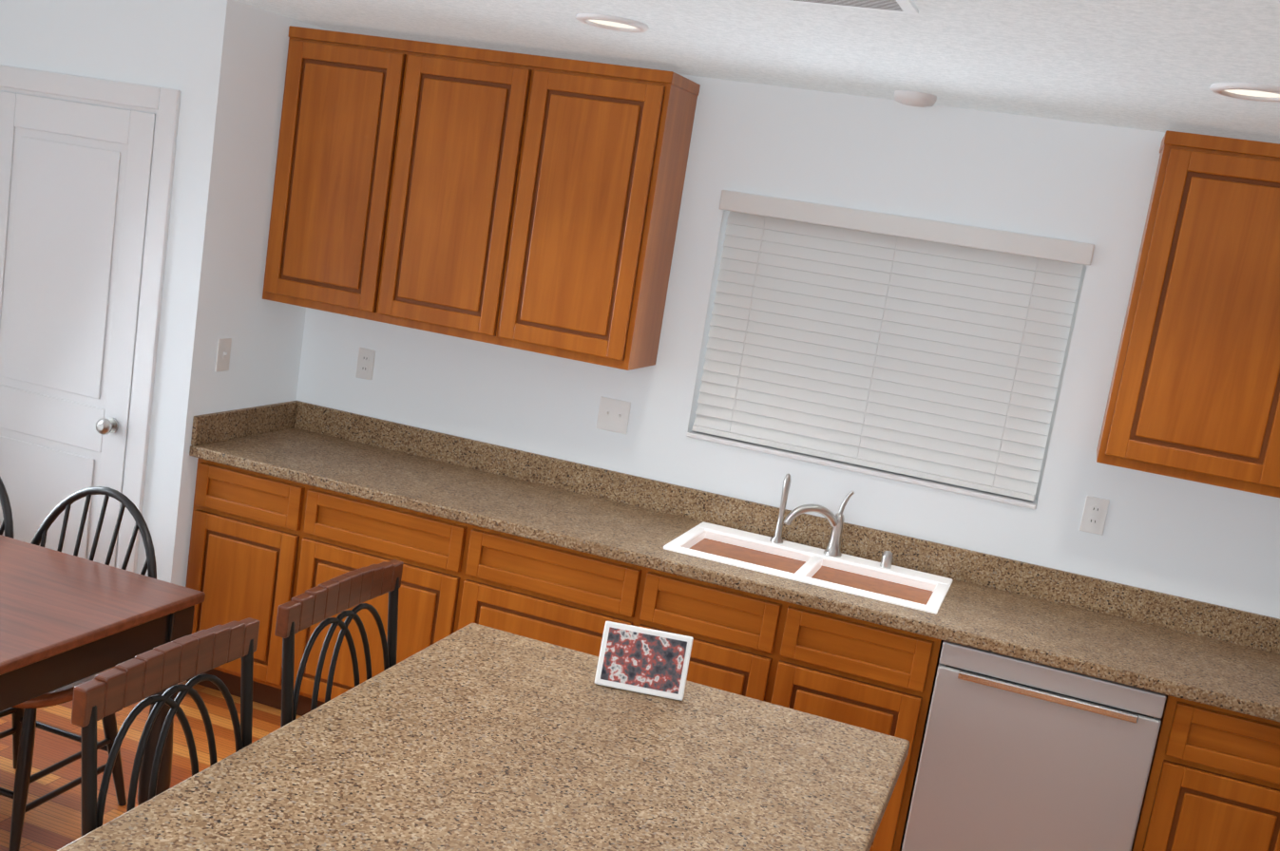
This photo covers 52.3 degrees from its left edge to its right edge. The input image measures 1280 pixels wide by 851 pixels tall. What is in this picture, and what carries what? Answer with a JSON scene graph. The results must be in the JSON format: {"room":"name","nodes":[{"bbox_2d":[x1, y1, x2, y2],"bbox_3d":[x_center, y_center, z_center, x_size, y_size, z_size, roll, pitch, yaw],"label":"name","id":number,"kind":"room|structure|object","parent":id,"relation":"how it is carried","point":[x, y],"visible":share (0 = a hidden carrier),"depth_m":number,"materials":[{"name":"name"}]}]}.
{"room":"dining room and kitchen","nodes":[
{"label":"dining room and kitchen","id":0,"kind":"room"},
{"bbox_2d":[0,680,300,850],"bbox_3d":[-1.318,1.681,1.088,5.677,0.100,8.294,12,10,18],"label":"floor","id":1,"kind":"structure","parent":0,"point":[54,824],"depth_m":4.16,"materials":[{"name":"laminate"}]},
{"bbox_2d":[0,477,14,538],"bbox_3d":[-2.216,0.557,3.860,0.489,0.927,0.512,12,10,18],"label":"dining chair","id":2,"kind":"object","parent":1,"relation":"on","point":[7,525],"visible":0.58,"depth_m":3.95,"materials":[{"name":"black wood"}]},
{"bbox_2d":[0,486,156,850],"bbox_3d":[-1.722,0.661,3.698,0.489,0.927,0.512,12,10,18],"label":"dining chair","id":3,"kind":"object","parent":1,"relation":"on","point":[25,723],"visible":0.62,"depth_m":3.79,"materials":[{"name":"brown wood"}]},
{"bbox_2d":[0,534,205,805],"bbox_3d":[-2.081,0.732,3.464,1.454,0.750,0.899,12,10,18],"label":"dining table","id":4,"kind":"object","parent":1,"relation":"on","point":[66,620],"visible":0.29,"depth_m":3.39,"materials":[{"name":"brown wood"}]},
{"bbox_2d":[70,617,259,837],"bbox_3d":[-0.674,0.962,2.224,0.441,1.138,0.442,12,10,18],"label":"bar stool","id":5,"kind":"object","parent":1,"relation":"on","point":[147,676],"visible":0.83,"depth_m":2.17,"materials":[{"name":"black wood"}]},
{"bbox_2d":[274,559,403,727],"bbox_3d":[-0.499,0.906,2.721,0.441,1.138,0.442,12,10,18],"label":"bar stool","id":6,"kind":"object","parent":1,"relation":"on","point":[328,600],"visible":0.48,"depth_m":2.67,"materials":[{"name":"brown wood"}]},
{"bbox_2d":[56,623,909,850],"bbox_3d":[-0.204,1.105,2.461,1.082,0.915,1.375,12,10,18],"label":"kitchen island","id":7,"kind":"object","parent":1,"relation":"on","point":[473,737],"visible":1,"depth_m":2.43,"materials":[{"name":"stone"}]},
{"bbox_2d":[594,621,693,701],"bbox_3d":[0.010,0.522,2.911,0.200,0.140,0.067,10,9,6],"label":"picture frame","id":8,"kind":"object","parent":7,"relation":"on","point":[643,660],"visible":1,"depth_m":2.89,"materials":[{"name":"white"}]},
{"bbox_2d":[185,401,1279,850],"bbox_3d":[0.479,0.780,4.273,4.318,1.167,0.639,12,10,18],"label":"base cabinet","id":9,"kind":"object","parent":1,"relation":"on","point":[831,616],"visible":0.83,"depth_m":3.98,"materials":[{"name":"brown wood"}]},
{"bbox_2d":[901,640,1166,850],"bbox_3d":[1.201,1.081,4.041,0.618,0.866,0.607,12,10,18],"label":"dishwasher","id":10,"kind":"object","parent":1,"relation":"on","point":[1017,754],"visible":0.94,"depth_m":3.75,"materials":[{"name":"grey metal"}]},
{"bbox_2d":[0,0,325,683],"bbox_3d":[-1.978,-0.387,5.077,1.203,2.440,0.810,12,10,18],"label":"wall","id":11,"kind":"structure","parent":0,"point":[220,65],"depth_m":4.55,"materials":[{"name":"white paint"}]},
{"bbox_2d":[0,64,181,573],"bbox_3d":[-2.136,-0.183,4.684,0.884,2.122,0.074,12,10,18],"label":"door","id":12,"kind":"structure","parent":11,"relation":"attached to","point":[85,192],"depth_m":4.63,"materials":[{"name":"white wood"}]},
{"bbox_2d":[214,338,231,371],"bbox_3d":[-1.487,-0.252,4.665,0.016,0.118,0.072,12,10,18],"label":"light switch","id":13,"kind":"object","parent":11,"relation":"attached to","point":[223,352],"visible":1,"depth_m":4.66,"materials":[{"name":"white plastic"}]},
{"bbox_2d":[234,0,1279,143],"bbox_3d":[-0.936,-0.786,0.678,5.677,0.080,8.294,12,10,18],"label":"ceiling","id":14,"kind":"structure","parent":0,"point":[1159,66],"depth_m":3.30,"materials":[{"name":"white paint"}]},
{"bbox_2d":[575,13,649,32],"bbox_3d":[-0.073,-1.067,3.454,0.195,0.012,0.195,12,10,18],"label":"recessed light","id":15,"kind":"object","parent":14,"relation":"in","point":[612,23],"visible":0.98,"depth_m":3.43,"materials":[{"name":"white"}]},
{"bbox_2d":[775,0,918,14],"bbox_3d":[0.323,-0.850,2.507,0.380,0.009,0.380,12,10,18],"label":"ceiling vent","id":16,"kind":"object","parent":14,"relation":"in","point":[903,6],"visible":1,"depth_m":2.61,"materials":[{"name":"grey metal"}]},
{"bbox_2d":[893,90,936,107],"bbox_3d":[0.849,-1.008,4.026,0.131,0.035,0.131,12,10,18],"label":"smoke detector","id":17,"kind":"object","parent":14,"relation":"attached to","point":[914,99],"visible":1,"depth_m":3.98,"materials":[{"name":"white plastic"}]},
{"bbox_2d":[1209,82,1279,102],"bbox_3d":[1.399,-0.757,2.962,0.195,0.012,0.195,12,10,18],"label":"recessed light","id":18,"kind":"object","parent":14,"relation":"in","point":[1257,92],"visible":1,"depth_m":2.96,"materials":[{"name":"white"}]},
{"bbox_2d":[295,75,1279,619],"bbox_3d":[0.776,0.132,4.520,4.474,2.440,0.150,12,10,18],"label":"wall","id":19,"kind":"structure","parent":0,"point":[1094,183],"depth_m":4.36,"materials":[{"name":"white paint"}]},
{"bbox_2d":[262,25,425,324],"bbox_3d":[-1.020,-0.907,4.781,0.556,0.980,0.318,12,10,18],"label":"upper cabinet","id":20,"kind":"object","parent":19,"relation":"attached to","point":[350,111],"depth_m":4.63,"materials":[{"name":"brown wood"}]},
{"bbox_2d":[355,347,375,380],"bbox_3d":[-1.062,-0.238,5.038,0.072,0.118,0.009,12,10,18],"label":"electrical outlet","id":21,"kind":"object","parent":19,"relation":"attached to","point":[365,364],"visible":1,"depth_m":5.04,"materials":[{"name":"white plastic"}]},
{"bbox_2d":[391,41,554,347],"bbox_3d":[-0.601,-0.819,4.644,0.613,0.980,0.318,12,10,18],"label":"upper cabinet","id":22,"kind":"object","parent":19,"relation":"attached to","point":[529,202],"depth_m":4.47,"materials":[{"name":"brown wood"}]},
{"bbox_2d":[513,57,700,370],"bbox_3d":[-0.181,-0.731,4.506,0.556,0.980,0.318,12,10,18],"label":"upper cabinet","id":23,"kind":"object","parent":19,"relation":"attached to","point":[614,154],"depth_m":4.34,"materials":[{"name":"brown wood"}]},
{"bbox_2d":[595,397,630,434],"bbox_3d":[-0.098,-0.036,4.719,0.118,0.118,0.016,12,10,18],"label":"light switch","id":24,"kind":"object","parent":19,"relation":"attached to","point":[613,415],"visible":1,"depth_m":4.72,"materials":[{"name":"white plastic"}]},
{"bbox_2d":[686,265,1087,509],"bbox_3d":[0.819,-0.274,4.446,1.215,0.870,0.155,12,10,18],"label":"window","id":25,"kind":"structure","parent":19,"relation":"in","point":[971,492],"depth_m":4.38,"materials":[{"name":"white plastic"}]},
{"bbox_2d":[691,190,1094,501],"bbox_3d":[0.807,-0.282,4.404,1.239,0.851,0.081,12,10,18],"label":"window blind","id":26,"kind":"object","parent":25,"relation":"attached to","point":[926,349],"visible":0.98,"depth_m":4.40,"materials":[{"name":"white plastic"}]},
{"bbox_2d":[1079,496,1109,535],"bbox_3d":[1.468,0.291,4.209,0.072,0.118,0.009,12,10,18],"label":"electrical outlet","id":27,"kind":"object","parent":19,"relation":"attached to","point":[1094,515],"visible":1,"depth_m":4.21,"materials":[{"name":"white plastic"}]},
{"bbox_2d":[1096,130,1279,497],"bbox_3d":[1.758,-0.326,3.871,0.576,0.980,0.319,12,10,18],"label":"upper cabinet","id":28,"kind":"object","parent":19,"relation":"attached to","point":[1194,395],"visible":1,"depth_m":3.73,"materials":[{"name":"brown wood"}]}
]}

